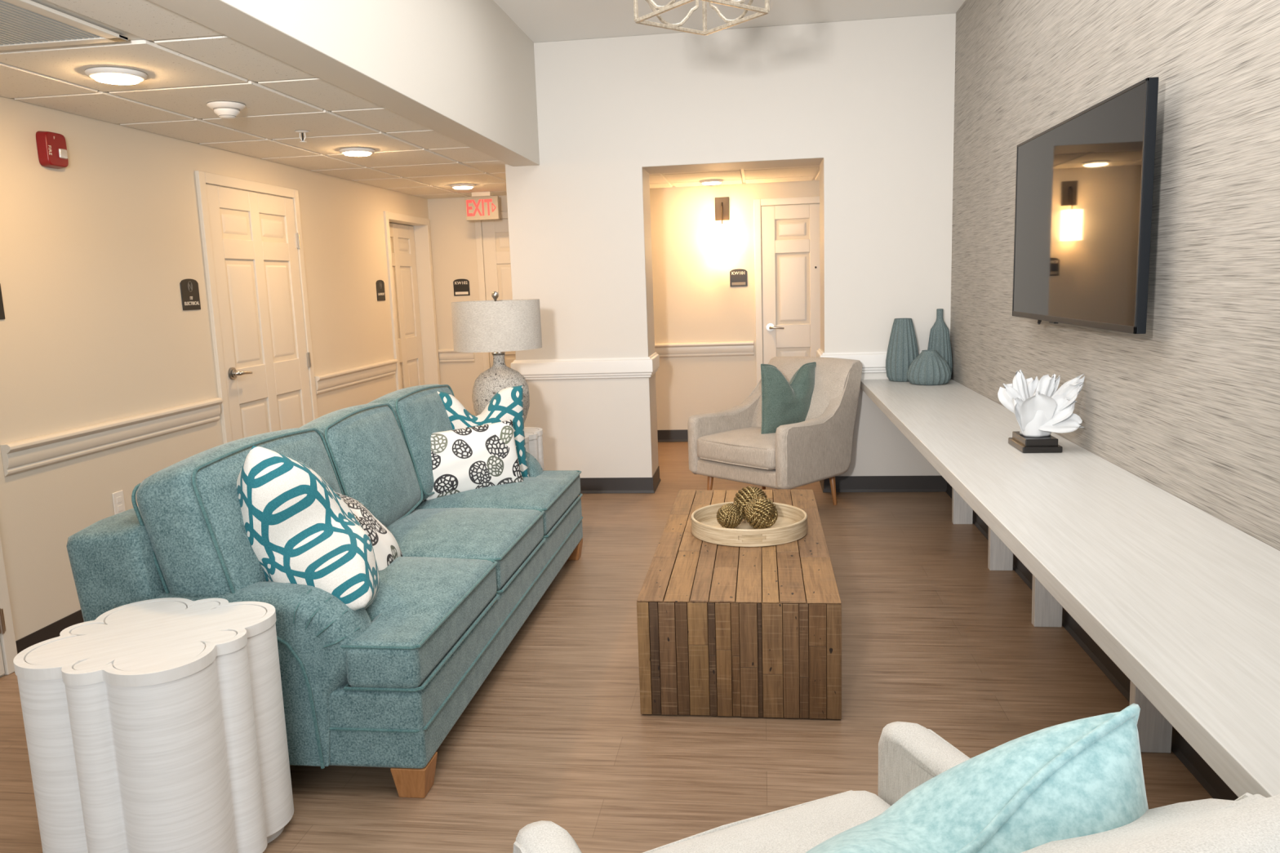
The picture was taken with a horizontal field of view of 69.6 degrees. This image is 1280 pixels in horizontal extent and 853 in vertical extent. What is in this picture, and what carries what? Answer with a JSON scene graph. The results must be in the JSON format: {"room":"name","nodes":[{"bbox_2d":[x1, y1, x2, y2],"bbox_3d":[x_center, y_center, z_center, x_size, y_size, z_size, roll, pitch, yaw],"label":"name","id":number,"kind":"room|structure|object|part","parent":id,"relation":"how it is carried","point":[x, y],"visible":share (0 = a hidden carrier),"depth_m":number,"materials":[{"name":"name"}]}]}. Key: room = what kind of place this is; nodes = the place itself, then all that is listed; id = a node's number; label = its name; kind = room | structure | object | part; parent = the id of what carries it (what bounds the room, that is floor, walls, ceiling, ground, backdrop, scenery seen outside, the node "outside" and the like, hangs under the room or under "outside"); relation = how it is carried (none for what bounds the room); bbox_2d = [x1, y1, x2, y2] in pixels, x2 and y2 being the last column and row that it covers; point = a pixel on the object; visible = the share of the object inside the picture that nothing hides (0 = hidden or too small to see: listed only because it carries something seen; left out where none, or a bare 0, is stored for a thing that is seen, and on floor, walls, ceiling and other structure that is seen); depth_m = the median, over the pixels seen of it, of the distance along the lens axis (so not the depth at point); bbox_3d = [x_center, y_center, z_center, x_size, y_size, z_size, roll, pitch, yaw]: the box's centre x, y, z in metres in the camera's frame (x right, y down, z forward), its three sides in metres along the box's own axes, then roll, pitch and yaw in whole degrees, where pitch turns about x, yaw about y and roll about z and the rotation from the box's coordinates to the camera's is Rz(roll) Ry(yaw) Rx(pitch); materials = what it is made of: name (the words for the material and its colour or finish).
{"room":"care facility","nodes":[
{"label":"care facility","id":0,"kind":"room"},
{"bbox_2d":[0,96,428,677],"bbox_3d":[-2.677,-0.216,3.081,0.250,2.500,11.020,-1,9,8],"label":"wall","id":1,"kind":"structure","parent":0,"point":[96,251],"depth_m":4.22,"materials":[{"name":"paint"}]},
{"bbox_2d":[0,284,4,319],"bbox_3d":[-2.494,-0.487,3.514,0.008,0.160,0.148,-1,9,8],"label":"room sign","id":2,"kind":"object","parent":1,"relation":"attached to","point":[2,308],"visible":1,"depth_m":3.58,"materials":[{"name":"black plastic"}]},
{"bbox_2d":[0,536,17,675],"bbox_3d":[-2.547,0.010,2.962,0.123,2.082,1.034,-1,9,8],"label":"door","id":3,"kind":"structure","parent":1,"relation":"in","point":[8,651],"depth_m":3.56,"materials":[{"name":"beige wood"}]},
{"bbox_2d":[15,609,84,653],"bbox_3d":[-2.357,0.779,4.389,0.014,0.106,1.550,-1,9,8],"label":"baseboard","id":4,"kind":"structure","parent":1,"relation":"attached to","point":[53,630],"depth_m":3.80,"materials":[{"name":"grey rubber"}]},
{"bbox_2d":[35,130,68,168],"bbox_3d":[-2.438,-1.151,3.829,0.054,0.145,0.123,-1,9,8],"label":"fire alarm","id":5,"kind":"object","parent":1,"relation":"attached to","point":[51,147],"visible":1,"depth_m":3.80,"materials":[{"name":"red plastic"}]},
{"bbox_2d":[0,397,222,476],"bbox_3d":[-2.367,0.020,4.283,0.043,0.127,1.440,-1,9,8],"label":"chair rail","id":6,"kind":"object","parent":1,"relation":"attached to","point":[29,454],"visible":1,"depth_m":4.09,"materials":[{"name":"beige wood"}]},
{"bbox_2d":[111,490,125,515],"bbox_3d":[-2.388,0.356,4.223,0.008,0.116,0.070,-1,9,8],"label":"wall outlet","id":7,"kind":"object","parent":1,"relation":"attached to","point":[117,497],"visible":0.88,"depth_m":4.21,"materials":[{"name":"white plastic"}]},
{"bbox_2d":[116,496,123,511],"bbox_3d":[-2.386,0.356,4.222,0.004,0.068,0.032,-1,9,8],"label":"socket","id":8,"kind":"object","parent":7,"relation":"attached to","point":[119,499],"depth_m":4.22,"materials":[{"name":"white plastic"}]},
{"bbox_2d":[179,278,200,310],"bbox_3d":[-2.330,-0.685,4.773,0.008,0.160,0.148,-1,9,8],"label":"room sign","id":9,"kind":"object","parent":1,"relation":"attached to","point":[189,290],"visible":1,"depth_m":4.77,"materials":[{"name":"black plastic"}]},
{"bbox_2d":[195,170,318,444],"bbox_3d":[-2.216,-0.399,5.511,0.123,2.082,1.069,-1,9,8],"label":"door","id":10,"kind":"structure","parent":1,"relation":"in","point":[268,380],"depth_m":5.38,"materials":[{"name":"beige wood"}]},
{"bbox_3d":[-2.233,-0.301,5.155,0.066,0.068,0.150,-1,9,8],"label":"handle","id":11,"kind":"part","parent":10,"relation":"part of","materials":[{"name":"silver metal"}]},
{"bbox_2d":[315,359,397,395],"bbox_3d":[-2.047,-0.374,6.741,0.043,0.127,1.340,-1,9,8],"label":"chair rail","id":12,"kind":"object","parent":1,"relation":"attached to","point":[328,382],"visible":1,"depth_m":6.62,"materials":[{"name":"beige wood"}]},
{"bbox_2d":[376,280,385,301],"bbox_3d":[-2.018,-1.060,7.169,0.008,0.160,0.148,-1,9,8],"label":"room sign","id":13,"kind":"object","parent":1,"relation":"attached to","point":[380,291],"visible":1,"depth_m":7.16,"materials":[{"name":"black plastic"}]},
{"bbox_2d":[382,211,440,390],"bbox_3d":[-1.995,-0.761,7.893,0.185,2.047,0.984,-1,9,8],"label":"door","id":14,"kind":"structure","parent":1,"relation":"in","point":[407,237],"depth_m":8.10,"materials":[{"name":"beige wood"}]},
{"bbox_2d":[149,0,539,166],"bbox_3d":[-1.327,-1.416,1.630,0.180,0.815,8.900,-1,9,8],"label":"wall","id":15,"kind":"structure","parent":0,"point":[463,71],"depth_m":3.93,"materials":[{"name":"paint"}]},
{"bbox_2d":[0,0,819,199],"bbox_3d":[-0.055,-1.353,2.506,5.130,0.300,10.920,-1,9,8],"label":"ceiling","id":16,"kind":"structure","parent":0,"point":[188,64],"depth_m":3.90,"materials":[{"name":"tile"}]},
{"bbox_2d":[0,0,128,50],"bbox_3d":[-1.915,-1.162,2.610,0.584,0.030,0.584,-1,9,8],"label":"ceiling vent","id":17,"kind":"object","parent":16,"relation":"in","point":[24,24],"visible":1,"depth_m":2.72,"materials":[{"name":"white metal"}]},
{"bbox_2d":[84,66,147,84],"bbox_3d":[-1.863,-1.244,3.280,0.196,0.030,0.196,-1,9,8],"label":"recessed light","id":18,"kind":"object","parent":16,"relation":"in","point":[106,74],"visible":1,"depth_m":3.23,"materials":[{"name":"white plastic"}]},
{"bbox_2d":[206,100,245,119],"bbox_3d":[-1.740,-1.328,3.878,0.150,0.058,0.150,-1,9,8],"label":"smoke detector","id":19,"kind":"object","parent":16,"relation":"attached to","point":[224,109],"visible":1,"depth_m":3.84,"materials":[{"name":"white plastic"}]},
{"bbox_2d":[294,129,309,142],"bbox_3d":[-1.679,-1.442,4.582,0.072,0.053,0.072,-1,9,8],"label":"sprinkler head","id":20,"kind":"object","parent":16,"relation":"attached to","point":[302,131],"visible":1,"depth_m":4.58},
{"bbox_2d":[338,146,374,156],"bbox_3d":[-1.608,-1.558,5.238,0.196,0.030,0.196,-1,9,8],"label":"recessed light","id":21,"kind":"object","parent":16,"relation":"in","point":[353,151],"visible":1,"depth_m":5.18,"materials":[{"name":"white glass"}]},
{"bbox_2d":[449,183,475,189],"bbox_3d":[-1.381,-1.869,7.181,0.196,0.030,0.196,-1,9,8],"label":"recessed light","id":22,"kind":"object","parent":16,"relation":"in","point":[458,186],"visible":1,"depth_m":7.12,"materials":[{"name":"white plastic"}]},
{"bbox_2d":[464,191,499,220],"bbox_3d":[-1.334,-1.864,7.788,0.286,0.230,0.050,-1,9,8],"label":"exit sign","id":23,"kind":"object","parent":16,"relation":"hanging from","point":[482,206],"visible":1,"depth_m":7.77,"materials":[{"name":"beige plastic"}]},
{"bbox_2d":[699,178,723,184],"bbox_3d":[0.582,-1.985,7.489,0.196,0.030,0.196,-1,9,8],"label":"recessed light","id":24,"kind":"object","parent":16,"relation":"in","point":[714,181],"visible":1,"depth_m":7.42,"materials":[{"name":"white glass"}]},
{"bbox_2d":[0,441,1213,852],"bbox_3d":[-0.052,1.034,2.930,5.500,0.100,11.400,-1,9,8],"label":"floor","id":25,"kind":"structure","parent":0,"point":[945,643],"depth_m":3.05,"materials":[{"name":"wood"}]},
{"bbox_2d":[13,597,293,852],"bbox_3d":[-1.200,0.809,2.333,0.498,0.605,0.498,-1,9,7],"label":"side table","id":26,"kind":"object","parent":25,"relation":"on","point":[158,725],"visible":1,"depth_m":2.13,"materials":[{"name":"white wood"}]},
{"bbox_2d":[66,384,582,798],"bbox_3d":[-0.970,0.399,3.734,1.040,0.968,2.397,-1,9,8],"label":"sofa","id":27,"kind":"object","parent":25,"relation":"on","point":[384,684],"visible":0.73,"depth_m":2.69,"materials":[{"name":"teal fabric"}]},
{"bbox_3d":[-1.323,0.452,3.788,0.324,0.733,2.370,-1,9,8],"label":"frame","id":28,"kind":"part","parent":27,"relation":"part of","materials":[{"name":"teal fabric"}]},
{"bbox_2d":[136,427,342,597],"bbox_3d":[-1.239,0.300,2.992,0.337,0.525,0.826,-1,9,8],"label":"cushion","id":29,"kind":"object","parent":27,"relation":"on","point":[193,540],"depth_m":2.61,"materials":[{"name":"teal fabric"}]},
{"bbox_3d":[-1.139,0.704,2.694,0.735,0.498,0.205,-1,9,8],"label":"arm","id":30,"kind":"part","parent":27,"relation":"part of"},
{"bbox_2d":[236,445,379,610],"bbox_3d":[-1.035,0.376,2.849,0.566,0.688,0.448,-1,9,8],"label":"throw pillow","id":31,"kind":"object","parent":27,"relation":"on","point":[300,531],"visible":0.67,"depth_m":2.70,"materials":[{"name":"fabric"}]},
{"bbox_2d":[299,403,421,527],"bbox_3d":[-1.145,0.190,3.715,0.339,0.525,0.692,-1,9,8],"label":"cushion","id":32,"kind":"object","parent":27,"relation":"on","point":[369,447],"depth_m":3.61,"materials":[{"name":"teal fabric"}]},
{"bbox_2d":[335,492,402,570],"bbox_3d":[-1.016,0.364,3.213,0.322,0.340,0.418,-3,9,-4],"label":"throw pillow","id":33,"kind":"object","parent":27,"relation":"on","point":[386,548],"visible":0.3,"depth_m":3.16,"materials":[{"name":"fabric"}]},
{"bbox_2d":[367,384,453,501],"bbox_3d":[-1.055,0.073,4.407,0.336,0.526,0.777,-1,9,8],"label":"cushion","id":34,"kind":"object","parent":27,"relation":"on","point":[419,411],"depth_m":4.13,"materials":[{"name":"teal fabric"}]},
{"bbox_3d":[-0.644,1.001,2.639,0.103,0.095,0.103,-1,9,8],"label":"leg","id":35,"kind":"part","parent":27,"relation":"part of","materials":[{"name":"brown wood"}]},
{"bbox_2d":[346,556,496,688],"bbox_3d":[-0.895,0.584,2.951,0.675,0.186,0.799,-1,9,8],"label":"seat cushion","id":36,"kind":"object","parent":27,"relation":"on","point":[423,611],"depth_m":2.76,"materials":[{"name":"teal fabric"}]},
{"bbox_3d":[-0.927,0.671,3.772,0.955,0.233,2.356,-1,9,8],"label":"seat","id":37,"kind":"part","parent":27,"relation":"part of","materials":[{"name":"teal fabric"}]},
{"bbox_2d":[386,507,543,591],"bbox_3d":[-0.797,0.464,3.703,0.675,0.186,0.720,-1,9,8],"label":"seat cushion","id":38,"kind":"object","parent":27,"relation":"on","point":[511,537],"depth_m":3.57,"materials":[{"name":"teal fabric"}]},
{"bbox_2d":[422,419,523,501],"bbox_3d":[-0.808,0.161,4.275,0.529,0.331,0.161,-7,10,-31],"label":"throw pillow","id":39,"kind":"object","parent":27,"relation":"on","point":[471,458],"visible":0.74,"depth_m":4.24,"materials":[{"name":"fabric"}]},
{"bbox_2d":[436,385,528,476],"bbox_3d":[-0.801,0.049,4.538,0.482,0.473,0.195,-4,9,-13],"label":"throw pillow","id":40,"kind":"object","parent":27,"relation":"on","point":[507,404],"visible":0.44,"depth_m":4.51,"materials":[{"name":"fabric"}]},
{"bbox_2d":[414,471,580,535],"bbox_3d":[-0.697,0.340,4.472,0.675,0.186,0.835,-1,9,8],"label":"seat cushion","id":41,"kind":"object","parent":27,"relation":"on","point":[556,493],"depth_m":4.20,"materials":[{"name":"teal fabric"}]},
{"bbox_3d":[-0.862,0.362,4.824,0.735,0.498,0.205,-1,9,8],"label":"arm","id":42,"kind":"part","parent":27,"relation":"part of"},
{"bbox_3d":[-0.357,0.647,4.842,0.103,0.095,0.103,-1,9,8],"label":"leg","id":43,"kind":"part","parent":27,"relation":"part of","materials":[{"name":"brown wood"}]},
{"bbox_2d":[524,426,544,471],"bbox_3d":[-0.812,0.339,5.261,0.498,0.605,0.498,-1,9,7],"label":"side table","id":44,"kind":"object","parent":25,"relation":"on","point":[533,435],"visible":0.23,"depth_m":5.22,"materials":[{"name":"white wood"}]},
{"bbox_2d":[450,291,542,422],"bbox_3d":[-0.788,-0.354,5.151,0.488,0.797,0.488,-1,9,8],"label":"table lamp","id":45,"kind":"object","parent":44,"relation":"on","point":[500,326],"visible":0.8,"depth_m":4.95,"materials":[{"name":"white fabric"}]},
{"bbox_3d":[-0.795,-0.565,5.118,0.488,0.267,0.488,-1,9,8],"label":"lamp shade","id":46,"kind":"part","parent":45,"relation":"part of","materials":[{"name":"fabric"}]},
{"bbox_2d":[492,351,505,354],"bbox_3d":[-0.791,-0.445,5.137,0.072,0.080,0.072,-1,9,8],"label":"socket","id":47,"kind":"object","parent":45,"relation":"attached to","point":[495,353],"depth_m":5.12,"materials":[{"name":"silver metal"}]},
{"bbox_2d":[636,488,841,719],"bbox_3d":[0.422,0.632,3.768,0.656,0.401,1.604,-1,9,8],"label":"coffee table","id":48,"kind":"object","parent":25,"relation":"on","point":[687,647],"visible":0.87,"depth_m":3.01,"materials":[{"name":"brown wood"}]},
{"bbox_3d":[0.112,0.637,3.810,0.030,0.388,1.536,-1,9,8],"label":"panel","id":49,"kind":"part","parent":48,"relation":"part of","materials":[{"name":"brown wood"}]},
{"bbox_3d":[0.322,0.757,2.999,0.655,0.387,0.032,-1,9,8],"label":"panel","id":50,"kind":"part","parent":48,"relation":"part of","materials":[{"name":"brown wood"}]},
{"bbox_3d":[0.522,0.510,4.538,0.655,0.387,0.032,-1,9,8],"label":"panel","id":51,"kind":"part","parent":48,"relation":"part of","materials":[{"name":"brown wood"}]},
{"bbox_2d":[691,502,807,546],"bbox_3d":[0.446,0.392,3.768,0.472,0.068,0.472,-1,9,8],"label":"round tray","id":52,"kind":"object","parent":48,"relation":"on","point":[790,525],"visible":0.82,"depth_m":3.63,"materials":[{"name":"brown wood"}]},
{"bbox_2d":[716,502,742,528],"bbox_3d":[0.365,0.366,3.757,0.105,0.108,0.104,6,12,43],"label":"ball","id":53,"kind":"object","parent":52,"relation":"on","point":[729,515],"visible":0.99,"depth_m":3.72,"materials":[{"name":"gold metal"}]},
{"bbox_2d":[733,485,766,519],"bbox_3d":[0.466,0.323,3.878,0.146,0.150,0.144,4,11,34],"label":"ball","id":54,"kind":"object","parent":52,"relation":"on","point":[744,495],"visible":0.56,"depth_m":3.83,"materials":[{"name":"gold metal"}]},
{"bbox_2d":[744,496,777,528],"bbox_3d":[0.491,0.352,3.732,0.133,0.133,0.131,-10,12,-41],"label":"ball","id":55,"kind":"object","parent":52,"relation":"on","point":[761,513],"visible":1,"depth_m":3.69,"materials":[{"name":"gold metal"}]},
{"bbox_2d":[687,356,862,505],"bbox_3d":[0.866,0.044,5.805,0.873,0.908,0.801,-10,12,-41],"label":"armchair","id":56,"kind":"object","parent":25,"relation":"on","point":[729,444],"visible":0.92,"depth_m":5.64,"materials":[{"name":"beige fabric"}]},
{"bbox_3d":[0.450,0.395,5.852,0.046,0.228,0.050,-10,12,-41],"label":"leg","id":57,"kind":"part","parent":56,"relation":"part of","materials":[{"name":"brown wood"}]},
{"bbox_3d":[0.647,-0.083,6.046,0.861,0.687,0.126,-8,11,-35],"label":"arm","id":58,"kind":"part","parent":56,"relation":"part of","materials":[{"name":"beige fabric"}]},
{"bbox_2d":[697,426,775,470],"bbox_3d":[0.764,0.126,5.723,0.594,0.188,0.626,-10,12,-41],"label":"seat cushion","id":59,"kind":"object","parent":56,"relation":"on","point":[718,447],"depth_m":5.58,"materials":[{"name":"beige fabric"}]},
{"bbox_3d":[0.762,0.255,5.737,0.502,0.103,0.740,-10,12,-41],"label":"rail","id":60,"kind":"part","parent":56,"relation":"part of","materials":[{"name":"beige fabric"}]},
{"bbox_2d":[760,361,816,434],"bbox_3d":[0.930,-0.167,5.750,0.482,0.481,0.170,-8,11,-35],"label":"throw pillow","id":61,"kind":"object","parent":56,"relation":"on","point":[784,402],"visible":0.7,"depth_m":5.64,"materials":[{"name":"green fabric"}]},
{"bbox_3d":[1.046,-0.094,5.949,0.379,0.692,0.712,-10,12,-41],"label":"backrest","id":62,"kind":"part","parent":56,"relation":"part of","materials":[{"name":"beige fabric"}]},
{"bbox_3d":[1.094,-0.021,5.548,0.126,0.687,0.861,6,12,42],"label":"arm","id":63,"kind":"part","parent":56,"relation":"part of","materials":[{"name":"beige fabric"}]},
{"bbox_3d":[1.204,0.381,5.774,0.046,0.228,0.050,-10,12,-41],"label":"leg","id":64,"kind":"part","parent":56,"relation":"part of","materials":[{"name":"brown wood"}]},
{"bbox_2d":[512,721,1279,852],"bbox_3d":[0.328,0.798,1.274,0.801,0.851,0.873,-6,10,-24],"label":"armchair","id":65,"kind":"object","parent":25,"relation":"on","point":[910,755],"visible":0.69,"depth_m":1.55,"materials":[{"name":"beige fabric"}]},
{"bbox_3d":[0.023,0.737,1.115,0.126,0.630,0.861,-7,10,-30],"label":"arm","id":66,"kind":"part","parent":65,"relation":"part of","materials":[{"name":"beige fabric"}]},
{"bbox_2d":[648,791,890,852],"bbox_3d":[0.272,0.816,1.406,0.626,0.188,0.594,-6,10,-24],"label":"seat cushion","id":67,"kind":"object","parent":65,"relation":"on","point":[801,828],"depth_m":1.62,"materials":[{"name":"beige fabric"}]},
{"bbox_2d":[805,703,1148,852],"bbox_3d":[0.392,0.665,1.153,0.500,0.620,0.473,-1,9,8],"label":"throw pillow","id":68,"kind":"object","parent":65,"relation":"on","point":[1082,777],"visible":0.9,"depth_m":1.10,"materials":[{"name":"teal fabric"}]},
{"bbox_3d":[0.635,0.673,1.385,0.126,0.630,0.861,-5,9,-18],"label":"arm","id":69,"kind":"part","parent":65,"relation":"part of","materials":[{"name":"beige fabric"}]},
{"bbox_3d":[0.425,0.723,1.036,0.713,0.635,0.379,-6,10,-24],"label":"backrest","id":70,"kind":"part","parent":65,"relation":"part of","materials":[{"name":"beige fabric"}]},
{"bbox_2d":[860,378,1279,798],"bbox_3d":[1.256,0.634,2.439,0.563,0.750,7.297,-1,9,8],"label":"console table","id":71,"kind":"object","parent":25,"relation":"on","point":[1184,602],"depth_m":2.14,"materials":[{"name":"laminate"}]},
{"bbox_2d":[885,318,919,382],"bbox_3d":[1.660,-0.485,5.817,0.210,0.393,0.207,-1,9,8],"label":"vase","id":72,"kind":"object","parent":71,"relation":"on","point":[902,349],"visible":0.85,"depth_m":5.75,"materials":[{"name":"blue ceramic"}]},
{"bbox_2d":[906,350,951,385],"bbox_3d":[1.766,-0.363,5.626,0.260,0.204,0.260,-1,9,8],"label":"vase","id":73,"kind":"object","parent":71,"relation":"on","point":[929,367],"visible":1,"depth_m":5.55,"materials":[{"name":"blue ceramic"}]},
{"bbox_2d":[927,308,952,375],"bbox_3d":[1.885,-0.517,5.796,0.163,0.446,0.160,-1,9,8],"label":"bottle vase","id":74,"kind":"object","parent":71,"relation":"on","point":[939,338],"visible":0.64,"depth_m":5.75,"materials":[{"name":"blue ceramic"}]},
{"bbox_3d":[1.783,0.209,5.213,0.199,0.700,0.040,-1,9,8],"label":"bracket leg","id":75,"kind":"part","parent":71,"relation":"part of","materials":[{"name":"laminate"}]},
{"bbox_3d":[1.675,0.342,4.381,0.199,0.700,0.040,-1,9,8],"label":"bracket leg","id":76,"kind":"part","parent":71,"relation":"part of","materials":[{"name":"laminate"}]},
{"bbox_2d":[997,369,1084,453],"bbox_3d":[1.503,-0.064,3.460,0.290,0.298,0.229,-1,9,8],"label":"sculpture","id":77,"kind":"object","parent":71,"relation":"on","point":[1039,409],"visible":1,"depth_m":3.42,"materials":[{"name":"white ceramic"}]},
{"bbox_3d":[1.582,0.457,3.666,0.199,0.700,0.040,-1,9,8],"label":"bracket leg","id":78,"kind":"part","parent":71,"relation":"part of","materials":[{"name":"laminate"}]},
{"bbox_3d":[1.454,0.614,2.687,0.199,0.700,0.040,-1,9,8],"label":"bracket leg","id":79,"kind":"part","parent":71,"relation":"part of","materials":[{"name":"laminate"}]},
{"bbox_2d":[426,178,819,430],"bbox_3d":[0.686,-1.164,8.092,5.330,2.600,0.150,-1,9,8],"label":"wall","id":80,"kind":"structure","parent":0,"point":[695,301],"depth_m":8.07,"materials":[{"name":"paint"}]},
{"bbox_2d":[438,348,475,363],"bbox_3d":[-1.671,-0.644,8.384,0.325,0.127,0.043,-1,9,8],"label":"chair rail","id":81,"kind":"object","parent":80,"relation":"attached to","point":[447,355],"visible":0.73,"depth_m":8.38,"materials":[{"name":"beige wood"}]},
{"bbox_2d":[453,279,470,296],"bbox_3d":[-1.608,-1.254,8.295,0.148,0.150,0.008,-1,9,8],"label":"room sign","id":82,"kind":"object","parent":80,"relation":"attached to","point":[461,286],"visible":1,"depth_m":8.29,"materials":[{"name":"black plastic"}]},
{"bbox_2d":[474,211,515,371],"bbox_3d":[-0.922,-0.872,8.255,1.034,2.082,0.122,-1,9,8],"label":"door","id":83,"kind":"structure","parent":80,"relation":"in","point":[491,258],"depth_m":8.21,"materials":[{"name":"beige wood"}]},
{"bbox_2d":[657,429,688,441],"bbox_3d":[0.362,0.083,8.251,1.350,0.106,0.014,-1,9,8],"label":"baseboard","id":84,"kind":"structure","parent":80,"relation":"attached to","point":[663,435],"depth_m":8.26,"materials":[{"name":"grey rubber"}]},
{"bbox_2d":[654,341,754,357],"bbox_3d":[0.279,-0.671,8.126,1.440,0.127,0.043,-1,9,8],"label":"chair rail","id":85,"kind":"object","parent":80,"relation":"attached to","point":[731,348],"visible":0.6,"depth_m":8.08,"materials":[{"name":"beige wood"}]},
{"bbox_2d":[712,196,732,253],"bbox_3d":[0.699,-1.714,7.838,0.163,0.478,0.172,-1,9,8],"label":"wall sconce","id":86,"kind":"object","parent":80,"relation":"attached to","point":[722,233],"visible":1,"depth_m":7.81,"materials":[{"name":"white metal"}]},
{"bbox_3d":[0.700,-1.796,7.853,0.012,0.240,0.076,-1,9,8],"label":"arm","id":87,"kind":"part","parent":86,"relation":"part of","materials":[{"name":"brown metal"}]},
{"bbox_3d":[0.702,-1.597,7.852,0.163,0.243,0.163,-1,9,8],"label":"lamp shade","id":88,"kind":"part","parent":86,"relation":"part of","materials":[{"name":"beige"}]},
{"bbox_2d":[729,268,746,286],"bbox_3d":[0.853,-1.289,7.969,0.148,0.150,0.008,-1,9,8],"label":"room sign","id":89,"kind":"object","parent":80,"relation":"attached to","point":[738,277],"visible":1,"depth_m":7.97,"materials":[{"name":"black plastic"}]},
{"bbox_2d":[753,195,820,384],"bbox_3d":[1.516,-0.911,7.931,1.034,2.092,0.122,-1,9,8],"label":"door","id":90,"kind":"structure","parent":80,"relation":"in","point":[792,269],"depth_m":7.91,"materials":[{"name":"beige wood"}]},
{"bbox_3d":[1.168,-0.856,7.956,0.150,0.068,0.066,-1,9,8],"label":"handle","id":91,"kind":"part","parent":90,"relation":"part of","materials":[{"name":"silver metal"}]},
{"bbox_2d":[493,0,964,42],"bbox_3d":[0.122,-1.870,1.573,2.760,0.100,9.300,-1,9,8],"label":"ceiling","id":92,"kind":"structure","parent":0,"point":[541,20],"depth_m":5.43,"materials":[{"name":"paint"}]},
{"bbox_2d":[633,0,769,35],"bbox_3d":[0.211,-1.780,3.286,0.348,0.611,0.348,-9,11,-37],"label":"pendant lantern","id":93,"kind":"object","parent":92,"relation":"hanging from","point":[671,5],"visible":1,"depth_m":3.38,"materials":[{"name":"beige metal"}]},
{"bbox_3d":[0.083,-1.642,3.204,0.013,0.361,0.275,-9,11,-37],"label":"quatrefoil panel","id":94,"kind":"part","parent":93,"relation":"part of","materials":[{"name":"beige metal"}]},
{"bbox_3d":[0.113,-1.679,3.436,0.275,0.361,0.013,-9,11,-37],"label":"quatrefoil panel","id":95,"kind":"part","parent":93,"relation":"part of","materials":[{"name":"beige metal"}]},
{"bbox_3d":[0.348,-1.682,3.405,0.013,0.361,0.275,-9,11,-37],"label":"quatrefoil panel","id":96,"kind":"part","parent":93,"relation":"part of","materials":[{"name":"beige metal"}]},
{"bbox_3d":[0.318,-1.645,3.173,0.275,0.361,0.013,-9,11,-37],"label":"quatrefoil panel","id":97,"kind":"part","parent":93,"relation":"part of","materials":[{"name":"beige metal"}]},
{"bbox_2d":[505,13,955,478],"bbox_3d":[0.625,-1.052,6.183,2.955,2.970,0.400,-1,9,8],"label":"wall","id":98,"kind":"structure","parent":0,"point":[869,103],"depth_m":5.90,"materials":[{"name":"paint"}]},
{"bbox_2d":[510,352,659,380],"bbox_3d":[-0.370,-0.418,6.399,0.970,0.140,0.430,-1,9,8],"label":"chair rail","id":99,"kind":"object","parent":98,"relation":"attached to","point":[642,366],"visible":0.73,"depth_m":6.19,"materials":[{"name":"white wood"}]},
{"bbox_2d":[580,466,661,493],"bbox_3d":[-0.341,0.376,6.530,0.938,0.106,0.414,-1,9,8],"label":"baseboard","id":100,"kind":"structure","parent":98,"relation":"attached to","point":[588,485],"depth_m":6.31,"materials":[{"name":"grey rubber"}]},
{"bbox_2d":[816,348,921,373],"bbox_3d":[1.601,-0.446,6.138,0.815,0.140,0.430,-1,9,8],"label":"chair rail","id":101,"kind":"object","parent":98,"relation":"attached to","point":[872,362],"visible":0.34,"depth_m":5.95,"materials":[{"name":"white wood"}]},
{"bbox_2d":[819,475,946,492],"bbox_3d":[1.639,0.348,6.268,0.804,0.106,0.414,-1,9,8],"label":"baseboard","id":102,"kind":"structure","parent":98,"relation":"attached to","point":[843,483],"depth_m":6.07,"materials":[{"name":"grey rubber"}]},
{"bbox_2d":[950,0,1279,551],"bbox_3d":[1.457,-0.341,1.441,0.120,2.970,8.900,-1,9,8],"label":"wall","id":103,"kind":"structure","parent":0,"point":[1188,406],"depth_m":2.75,"materials":[{"name":"paper"}]},
{"bbox_2d":[1012,76,1158,333],"bbox_3d":[1.591,-0.730,3.335,0.100,0.750,1.357,-1,9,8],"label":"television","id":104,"kind":"object","parent":103,"relation":"attached to","point":[1084,184],"visible":1,"depth_m":3.09,"materials":[{"name":"black glass"}]},
{"bbox_2d":[945,482,1238,800],"bbox_3d":[1.439,1.072,1.670,0.014,0.106,8.900,-1,9,8],"label":"baseboard","id":105,"kind":"structure","parent":103,"relation":"attached to","point":[1209,780],"depth_m":3.14,"materials":[{"name":"grey rubber"}]}
]}

